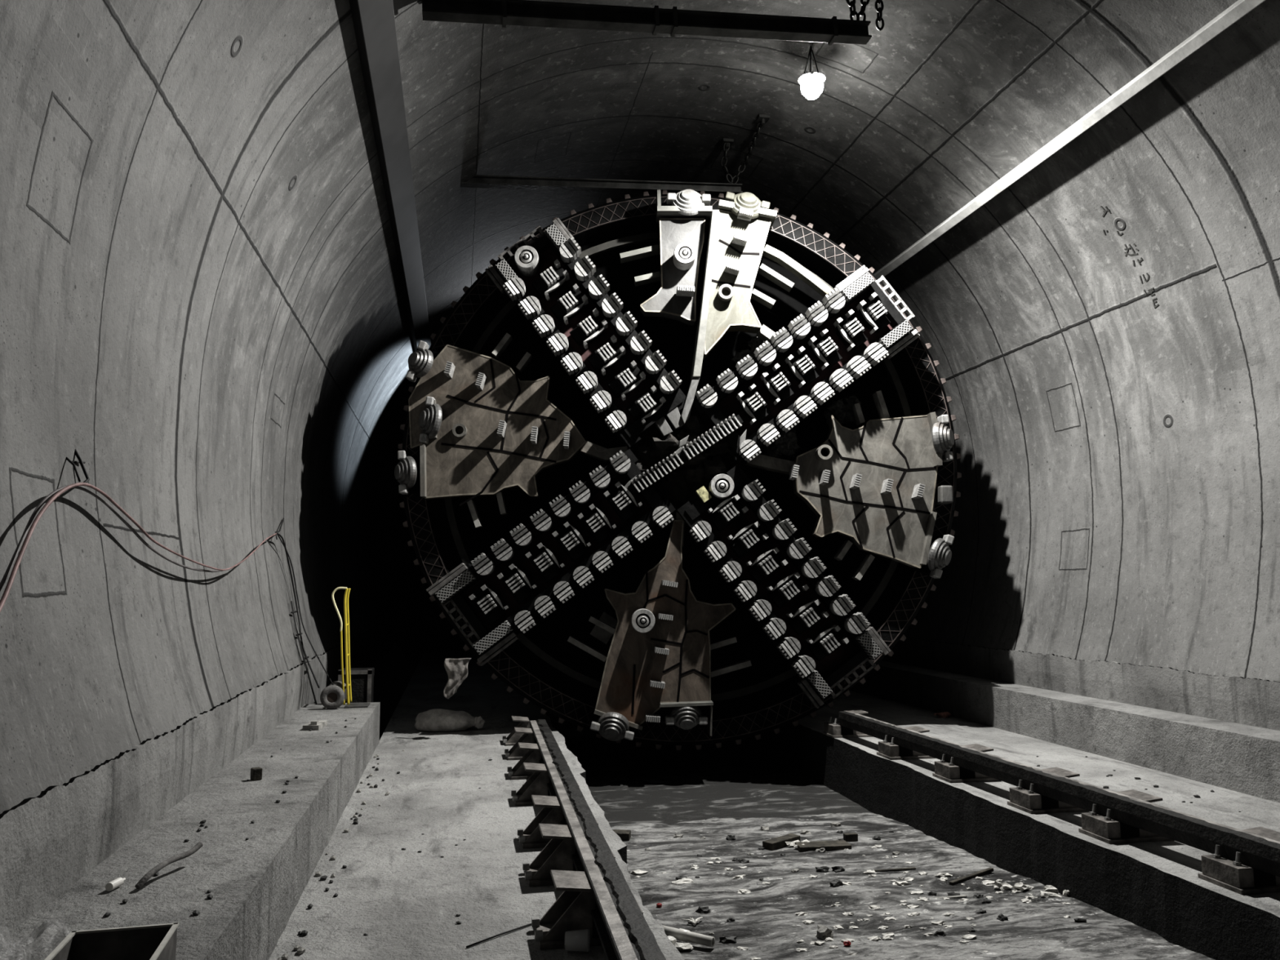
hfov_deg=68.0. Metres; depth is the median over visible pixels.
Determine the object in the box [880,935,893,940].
lump
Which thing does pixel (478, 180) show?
beam
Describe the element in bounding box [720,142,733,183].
chain
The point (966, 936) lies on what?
lump
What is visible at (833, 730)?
chair
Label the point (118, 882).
tube
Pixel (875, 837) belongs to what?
stone
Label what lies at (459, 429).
socket
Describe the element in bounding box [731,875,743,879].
lump
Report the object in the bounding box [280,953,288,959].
crumb
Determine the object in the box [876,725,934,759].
chair
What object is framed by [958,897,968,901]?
lump
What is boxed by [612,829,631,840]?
plank
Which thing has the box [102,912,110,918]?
crumb
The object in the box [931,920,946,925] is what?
lump
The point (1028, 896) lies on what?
lump
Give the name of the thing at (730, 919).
stone
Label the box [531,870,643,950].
support bracket
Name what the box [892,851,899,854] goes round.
stone
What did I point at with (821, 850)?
stone
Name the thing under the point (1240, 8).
beam
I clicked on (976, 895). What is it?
stone
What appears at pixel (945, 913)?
lump
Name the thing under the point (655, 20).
beam
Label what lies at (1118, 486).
wall
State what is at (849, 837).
plank
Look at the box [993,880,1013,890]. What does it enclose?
lump
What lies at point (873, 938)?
lump
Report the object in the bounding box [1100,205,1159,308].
ink marking
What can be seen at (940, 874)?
lump
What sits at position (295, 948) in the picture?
crumb
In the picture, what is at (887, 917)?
lump
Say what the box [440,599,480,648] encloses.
grille
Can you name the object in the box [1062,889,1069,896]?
lump
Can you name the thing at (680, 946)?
stone
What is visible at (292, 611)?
ladder
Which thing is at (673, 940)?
stone
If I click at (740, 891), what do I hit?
lump
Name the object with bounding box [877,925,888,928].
lump
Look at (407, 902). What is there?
floor
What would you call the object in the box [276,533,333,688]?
loose cable
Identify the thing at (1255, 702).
trim
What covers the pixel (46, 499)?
cable
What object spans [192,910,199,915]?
crumb
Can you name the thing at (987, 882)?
lump
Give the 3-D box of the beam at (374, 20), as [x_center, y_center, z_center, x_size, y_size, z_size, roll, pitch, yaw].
[-2.410,-3.070,9.355,0.287,0.296,28.500,1,-6,-11]
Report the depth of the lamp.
9.43 m
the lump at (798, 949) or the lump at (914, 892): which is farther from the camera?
the lump at (914, 892)
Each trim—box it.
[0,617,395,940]
[882,637,1279,730]
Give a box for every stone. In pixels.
[667,935,676,943]
[673,833,683,838]
[673,942,693,950]
[675,875,688,879]
[695,906,711,913]
[719,934,737,943]
[725,835,735,839]
[726,917,734,921]
[732,857,741,861]
[738,858,749,862]
[760,826,768,831]
[791,868,799,872]
[800,829,811,834]
[815,848,826,852]
[815,866,829,872]
[829,879,843,886]
[831,822,840,826]
[831,866,844,871]
[871,835,880,839]
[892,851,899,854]
[927,891,936,895]
[933,929,946,936]
[946,891,959,896]
[967,927,975,932]
[972,893,983,897]
[974,908,986,913]
[981,898,991,903]
[996,913,1008,920]
[1074,918,1086,922]
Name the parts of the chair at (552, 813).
plate, plate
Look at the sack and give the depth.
10.46 m
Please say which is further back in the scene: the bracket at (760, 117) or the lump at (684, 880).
the bracket at (760, 117)
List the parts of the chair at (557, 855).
plate, plate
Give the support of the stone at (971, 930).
on the floor at (766, 922)
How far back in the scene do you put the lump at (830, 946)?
5.18 m
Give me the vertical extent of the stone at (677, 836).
0.046 m
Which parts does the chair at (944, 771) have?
plate, plate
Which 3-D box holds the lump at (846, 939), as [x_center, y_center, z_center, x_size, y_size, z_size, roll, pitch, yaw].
[1.160,2.568,5.280,0.084,0.022,0.048,0,-6,3]
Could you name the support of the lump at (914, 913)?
on the floor at (766, 922)
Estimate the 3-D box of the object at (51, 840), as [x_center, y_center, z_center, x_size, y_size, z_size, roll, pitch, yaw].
[-3.200,2.059,8.375,0.139,0.745,30.000,1,-6,-11]
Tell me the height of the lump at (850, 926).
0.024 m
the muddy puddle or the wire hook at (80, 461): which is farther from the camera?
the muddy puddle
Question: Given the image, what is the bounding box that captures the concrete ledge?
[0,702,380,959]
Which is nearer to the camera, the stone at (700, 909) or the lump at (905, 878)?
the stone at (700, 909)
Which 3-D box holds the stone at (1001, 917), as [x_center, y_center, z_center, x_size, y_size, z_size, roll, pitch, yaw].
[2.172,2.627,5.689,0.066,0.043,0.055,3,-7,-24]
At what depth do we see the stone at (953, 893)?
6.20 m
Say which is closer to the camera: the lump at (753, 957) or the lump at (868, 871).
the lump at (753, 957)
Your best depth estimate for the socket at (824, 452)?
10.62 m
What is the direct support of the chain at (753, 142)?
hanging from the bracket at (760, 117)
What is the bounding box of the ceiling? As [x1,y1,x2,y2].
[106,0,1279,479]
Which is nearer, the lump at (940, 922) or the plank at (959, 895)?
the lump at (940, 922)
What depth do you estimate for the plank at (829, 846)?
7.49 m
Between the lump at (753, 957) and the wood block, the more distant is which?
the wood block
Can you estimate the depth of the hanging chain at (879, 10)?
8.38 m
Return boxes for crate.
[337,667,374,702]
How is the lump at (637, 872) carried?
on the floor at (766, 922)
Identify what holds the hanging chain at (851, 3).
hanging from the ceiling
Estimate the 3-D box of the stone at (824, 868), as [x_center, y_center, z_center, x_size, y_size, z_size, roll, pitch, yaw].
[1.309,2.807,6.823,0.098,0.052,0.077,1,-6,-11]
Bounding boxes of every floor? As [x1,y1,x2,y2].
[268,651,684,959]
[610,812,1215,959]
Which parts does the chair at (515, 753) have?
plate, plate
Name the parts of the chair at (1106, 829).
plate, plate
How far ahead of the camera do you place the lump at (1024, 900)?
6.00 m
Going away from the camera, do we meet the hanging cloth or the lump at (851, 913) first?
the lump at (851, 913)
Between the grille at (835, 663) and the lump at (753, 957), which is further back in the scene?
the grille at (835, 663)
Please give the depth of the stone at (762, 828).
8.24 m
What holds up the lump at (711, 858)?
on the floor at (766, 922)
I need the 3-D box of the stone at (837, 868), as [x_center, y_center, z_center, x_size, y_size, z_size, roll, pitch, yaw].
[1.425,2.808,6.840,0.094,0.053,0.074,4,-7,-30]
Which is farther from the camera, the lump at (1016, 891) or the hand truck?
the hand truck
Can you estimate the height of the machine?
6.540 m
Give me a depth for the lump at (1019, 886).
6.30 m
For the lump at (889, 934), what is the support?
on the floor at (766, 922)
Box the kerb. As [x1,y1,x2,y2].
[849,660,1279,803]
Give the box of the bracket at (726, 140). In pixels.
[720,137,733,148]
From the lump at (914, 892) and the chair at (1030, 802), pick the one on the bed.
the chair at (1030, 802)
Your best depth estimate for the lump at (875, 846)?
7.51 m
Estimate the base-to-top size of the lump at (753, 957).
0.016 m
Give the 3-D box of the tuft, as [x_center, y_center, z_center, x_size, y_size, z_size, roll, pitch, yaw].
[0.329,2.634,5.686,0.117,0.017,0.114,6,-9,-45]
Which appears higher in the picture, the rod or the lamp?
the lamp
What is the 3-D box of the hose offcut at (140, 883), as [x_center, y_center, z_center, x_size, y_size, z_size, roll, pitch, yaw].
[-1.937,1.585,3.907,0.039,0.086,0.397,-1,-6,9]
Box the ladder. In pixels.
[290,600,317,704]
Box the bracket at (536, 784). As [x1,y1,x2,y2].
[511,762,578,805]
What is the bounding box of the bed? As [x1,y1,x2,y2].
[741,688,1279,959]
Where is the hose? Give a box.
[0,482,276,612]
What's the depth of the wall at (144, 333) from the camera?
5.06 m
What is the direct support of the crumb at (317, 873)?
on the floor at (407, 902)
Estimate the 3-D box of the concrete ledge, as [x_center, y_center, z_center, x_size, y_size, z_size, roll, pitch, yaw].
[-1.510,1.646,1.719,0.742,0.510,16.280,1,-6,-11]
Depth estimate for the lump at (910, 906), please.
5.93 m
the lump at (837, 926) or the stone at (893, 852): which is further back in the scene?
the stone at (893, 852)
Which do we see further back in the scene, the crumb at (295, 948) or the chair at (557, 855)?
the chair at (557, 855)
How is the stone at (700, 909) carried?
on the floor at (766, 922)
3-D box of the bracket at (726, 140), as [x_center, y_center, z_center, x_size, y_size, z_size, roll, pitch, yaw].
[1.071,-4.120,11.626,0.130,0.088,0.110,1,-6,-11]
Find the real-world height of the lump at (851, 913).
0.027 m
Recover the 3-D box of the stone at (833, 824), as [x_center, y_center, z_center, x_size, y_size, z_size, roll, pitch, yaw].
[1.728,3.041,8.361,0.094,0.055,0.066,3,-7,-22]
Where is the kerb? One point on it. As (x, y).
(1239, 757)
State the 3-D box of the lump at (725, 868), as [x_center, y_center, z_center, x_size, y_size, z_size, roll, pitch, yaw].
[0.638,2.813,6.850,0.070,0.020,0.045,0,-6,1]
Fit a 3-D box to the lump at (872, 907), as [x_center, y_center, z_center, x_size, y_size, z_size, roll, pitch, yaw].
[1.464,2.684,5.949,0.078,0.026,0.053,3,-7,-27]
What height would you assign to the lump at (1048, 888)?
0.063 m
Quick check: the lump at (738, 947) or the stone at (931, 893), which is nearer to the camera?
the lump at (738, 947)
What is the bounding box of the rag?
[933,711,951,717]
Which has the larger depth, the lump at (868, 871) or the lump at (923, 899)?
the lump at (868, 871)
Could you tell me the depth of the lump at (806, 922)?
5.61 m
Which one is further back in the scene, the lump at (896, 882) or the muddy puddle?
the muddy puddle
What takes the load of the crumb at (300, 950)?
on the floor at (407, 902)
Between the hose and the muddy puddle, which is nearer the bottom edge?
the muddy puddle
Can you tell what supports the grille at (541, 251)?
attached to the machine
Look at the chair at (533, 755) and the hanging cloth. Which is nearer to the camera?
the chair at (533, 755)
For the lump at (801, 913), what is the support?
on the floor at (766, 922)
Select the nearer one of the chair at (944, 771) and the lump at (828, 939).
the lump at (828, 939)
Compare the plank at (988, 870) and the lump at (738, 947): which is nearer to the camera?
the lump at (738, 947)
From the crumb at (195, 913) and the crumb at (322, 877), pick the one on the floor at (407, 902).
the crumb at (322, 877)
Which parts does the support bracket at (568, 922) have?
plate, plate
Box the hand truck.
[320,586,370,709]
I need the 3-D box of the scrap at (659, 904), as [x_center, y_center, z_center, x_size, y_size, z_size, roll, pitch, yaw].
[0.121,2.687,5.992,0.034,0.029,0.035,1,-6,-11]
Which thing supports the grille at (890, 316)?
attached to the machine
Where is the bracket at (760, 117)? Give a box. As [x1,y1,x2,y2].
[756,113,769,124]
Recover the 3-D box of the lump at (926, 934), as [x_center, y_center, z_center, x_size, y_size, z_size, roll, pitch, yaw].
[1.651,2.603,5.428,0.066,0.022,0.031,1,-6,-11]
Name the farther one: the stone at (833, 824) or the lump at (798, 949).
the stone at (833, 824)
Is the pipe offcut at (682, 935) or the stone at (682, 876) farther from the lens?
the stone at (682, 876)
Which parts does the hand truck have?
handle, frame, toe plate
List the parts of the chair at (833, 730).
plate, plate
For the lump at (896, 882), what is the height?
0.042 m
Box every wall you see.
[0,0,394,813]
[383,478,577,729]
[903,237,1279,681]
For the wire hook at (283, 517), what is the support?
attached to the wall at (144, 333)
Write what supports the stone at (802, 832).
on the floor at (766, 922)
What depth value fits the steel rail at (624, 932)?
4.48 m
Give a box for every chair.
[502,715,551,746]
[504,727,558,759]
[507,742,567,779]
[517,795,598,848]
[522,823,615,886]
[822,708,873,737]
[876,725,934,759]
[932,743,1000,782]
[1007,767,1088,813]
[1078,789,1171,844]
[1198,826,1279,894]
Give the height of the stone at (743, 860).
0.042 m
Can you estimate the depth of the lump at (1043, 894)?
6.11 m
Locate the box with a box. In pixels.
[44,922,179,959]
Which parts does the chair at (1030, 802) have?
plate, plate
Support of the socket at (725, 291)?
attached to the machine
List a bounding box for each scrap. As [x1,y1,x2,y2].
[656,902,662,907]
[843,940,850,946]
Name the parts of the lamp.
lamp shade, lamp glass, cord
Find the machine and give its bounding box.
[394,189,961,750]
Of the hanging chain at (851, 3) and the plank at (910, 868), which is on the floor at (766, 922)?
the plank at (910, 868)
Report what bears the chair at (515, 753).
on the floor at (407, 902)
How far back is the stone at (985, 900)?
5.99 m
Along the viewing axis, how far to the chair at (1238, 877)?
5.03 m
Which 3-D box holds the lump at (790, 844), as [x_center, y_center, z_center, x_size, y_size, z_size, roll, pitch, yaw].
[1.229,2.916,7.595,0.117,0.064,0.067,2,-7,-18]
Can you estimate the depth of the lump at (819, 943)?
5.25 m
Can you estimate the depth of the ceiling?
9.39 m
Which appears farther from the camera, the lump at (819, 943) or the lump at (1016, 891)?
the lump at (1016, 891)
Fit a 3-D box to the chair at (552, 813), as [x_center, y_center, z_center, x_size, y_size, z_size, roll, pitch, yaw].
[-0.519,2.151,6.011,0.498,0.258,0.300,1,-6,-11]
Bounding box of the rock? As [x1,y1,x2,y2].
[815,924,833,939]
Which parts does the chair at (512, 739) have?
plate, plate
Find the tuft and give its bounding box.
[681,916,702,924]
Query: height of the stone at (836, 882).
0.061 m
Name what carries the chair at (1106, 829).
on the bed
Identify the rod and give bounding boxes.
[466,923,531,947]
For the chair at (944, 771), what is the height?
0.258 m
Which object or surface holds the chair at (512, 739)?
on the floor at (407, 902)
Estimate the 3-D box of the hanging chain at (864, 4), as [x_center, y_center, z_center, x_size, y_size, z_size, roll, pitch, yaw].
[1.908,-4.162,7.970,0.206,0.739,0.083,1,-6,-11]
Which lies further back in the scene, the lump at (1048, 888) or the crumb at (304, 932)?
the lump at (1048, 888)
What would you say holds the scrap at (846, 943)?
on the floor at (766, 922)
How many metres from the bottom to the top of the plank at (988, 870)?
0.025 m
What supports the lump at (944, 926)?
on the floor at (766, 922)
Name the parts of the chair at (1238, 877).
plate, plate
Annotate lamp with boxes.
[798,41,825,99]
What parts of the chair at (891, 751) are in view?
plate, plate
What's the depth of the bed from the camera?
7.05 m
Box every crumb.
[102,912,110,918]
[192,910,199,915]
[207,894,213,898]
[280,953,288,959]
[293,945,300,950]
[297,946,305,955]
[301,929,307,935]
[315,871,321,876]
[320,875,327,880]
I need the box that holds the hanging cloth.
[443,657,471,698]
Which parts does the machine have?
panel, panel, panel, hub plate, panel, panel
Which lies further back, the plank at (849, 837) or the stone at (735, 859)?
the plank at (849, 837)
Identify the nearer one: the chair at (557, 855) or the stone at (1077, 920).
the chair at (557, 855)
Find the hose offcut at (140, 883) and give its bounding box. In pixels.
[134,841,203,889]
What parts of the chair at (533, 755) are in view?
plate, plate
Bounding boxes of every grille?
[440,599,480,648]
[497,226,545,262]
[830,657,875,698]
[875,275,915,321]
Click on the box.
(157, 941)
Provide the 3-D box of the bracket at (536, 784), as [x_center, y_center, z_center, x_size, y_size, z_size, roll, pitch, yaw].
[-0.712,2.277,7.138,0.498,0.258,0.300,1,-6,-11]
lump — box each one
[629,869,648,875]
[671,877,693,884]
[710,857,720,859]
[724,867,733,871]
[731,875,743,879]
[736,946,748,950]
[737,888,751,893]
[750,956,761,959]
[785,840,799,847]
[795,911,808,915]
[795,947,808,951]
[801,920,814,924]
[810,940,825,945]
[823,937,833,941]
[829,945,838,948]
[832,924,843,929]
[840,937,854,942]
[842,911,853,915]
[848,925,859,928]
[863,870,875,874]
[866,935,881,941]
[868,904,879,909]
[871,844,882,848]
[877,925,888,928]
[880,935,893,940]
[881,932,893,936]
[884,916,896,919]
[892,880,911,885]
[904,877,914,880]
[906,904,919,908]
[906,911,919,916]
[910,890,924,894]
[917,897,928,901]
[918,871,927,875]
[923,933,933,936]
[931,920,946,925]
[935,872,952,876]
[943,912,954,915]
[943,924,952,928]
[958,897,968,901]
[961,933,976,938]
[981,880,994,885]
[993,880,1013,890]
[1010,888,1022,893]
[1012,882,1031,891]
[1022,899,1031,902]
[1025,895,1037,898]
[1040,890,1061,897]
[1043,884,1058,893]
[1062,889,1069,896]
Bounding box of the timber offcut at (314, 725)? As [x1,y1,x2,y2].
[302,720,327,730]
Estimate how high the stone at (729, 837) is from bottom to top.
0.055 m
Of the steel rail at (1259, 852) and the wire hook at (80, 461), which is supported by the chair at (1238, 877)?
the steel rail at (1259, 852)
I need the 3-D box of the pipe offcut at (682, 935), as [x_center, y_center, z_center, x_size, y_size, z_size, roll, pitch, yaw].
[0.254,2.549,5.306,0.342,0.063,0.061,-4,-7,29]
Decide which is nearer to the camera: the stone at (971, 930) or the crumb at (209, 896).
the crumb at (209, 896)
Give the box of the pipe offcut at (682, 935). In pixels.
[662,924,715,946]
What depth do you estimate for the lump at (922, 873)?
6.69 m
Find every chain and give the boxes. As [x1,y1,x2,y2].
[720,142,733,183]
[730,118,764,183]
[845,0,859,20]
[856,0,869,20]
[874,0,884,31]
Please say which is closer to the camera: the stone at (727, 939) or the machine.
the stone at (727, 939)
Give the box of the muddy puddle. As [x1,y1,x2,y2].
[564,736,871,826]
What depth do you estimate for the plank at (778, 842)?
7.59 m
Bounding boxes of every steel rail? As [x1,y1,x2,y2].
[528,719,666,959]
[838,711,1279,876]
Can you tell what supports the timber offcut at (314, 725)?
on the concrete ledge
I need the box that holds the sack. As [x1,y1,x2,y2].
[413,708,484,731]
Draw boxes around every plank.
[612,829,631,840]
[762,833,799,850]
[794,840,851,852]
[843,832,857,841]
[873,866,915,871]
[936,894,966,898]
[949,867,993,885]
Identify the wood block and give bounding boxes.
[250,767,262,780]
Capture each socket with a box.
[452,422,466,438]
[717,284,733,301]
[815,444,832,461]
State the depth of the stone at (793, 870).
6.80 m
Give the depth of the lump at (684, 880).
6.55 m
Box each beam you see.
[348,0,431,351]
[422,0,871,45]
[460,174,742,195]
[873,0,1265,279]
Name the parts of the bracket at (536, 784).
plate, plate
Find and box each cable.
[0,484,239,591]
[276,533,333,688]
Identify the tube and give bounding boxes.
[105,877,125,891]
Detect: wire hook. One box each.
[66,448,89,483]
[275,517,284,539]
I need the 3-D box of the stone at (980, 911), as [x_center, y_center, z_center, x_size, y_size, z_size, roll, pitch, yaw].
[2.092,2.654,5.818,0.066,0.035,0.042,3,-7,-26]
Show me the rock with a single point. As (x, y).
(823, 931)
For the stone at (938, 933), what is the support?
on the floor at (766, 922)
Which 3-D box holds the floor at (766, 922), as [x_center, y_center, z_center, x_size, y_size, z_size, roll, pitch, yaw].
[1.238,2.873,6.575,3.800,0.882,15.000,1,-6,-11]

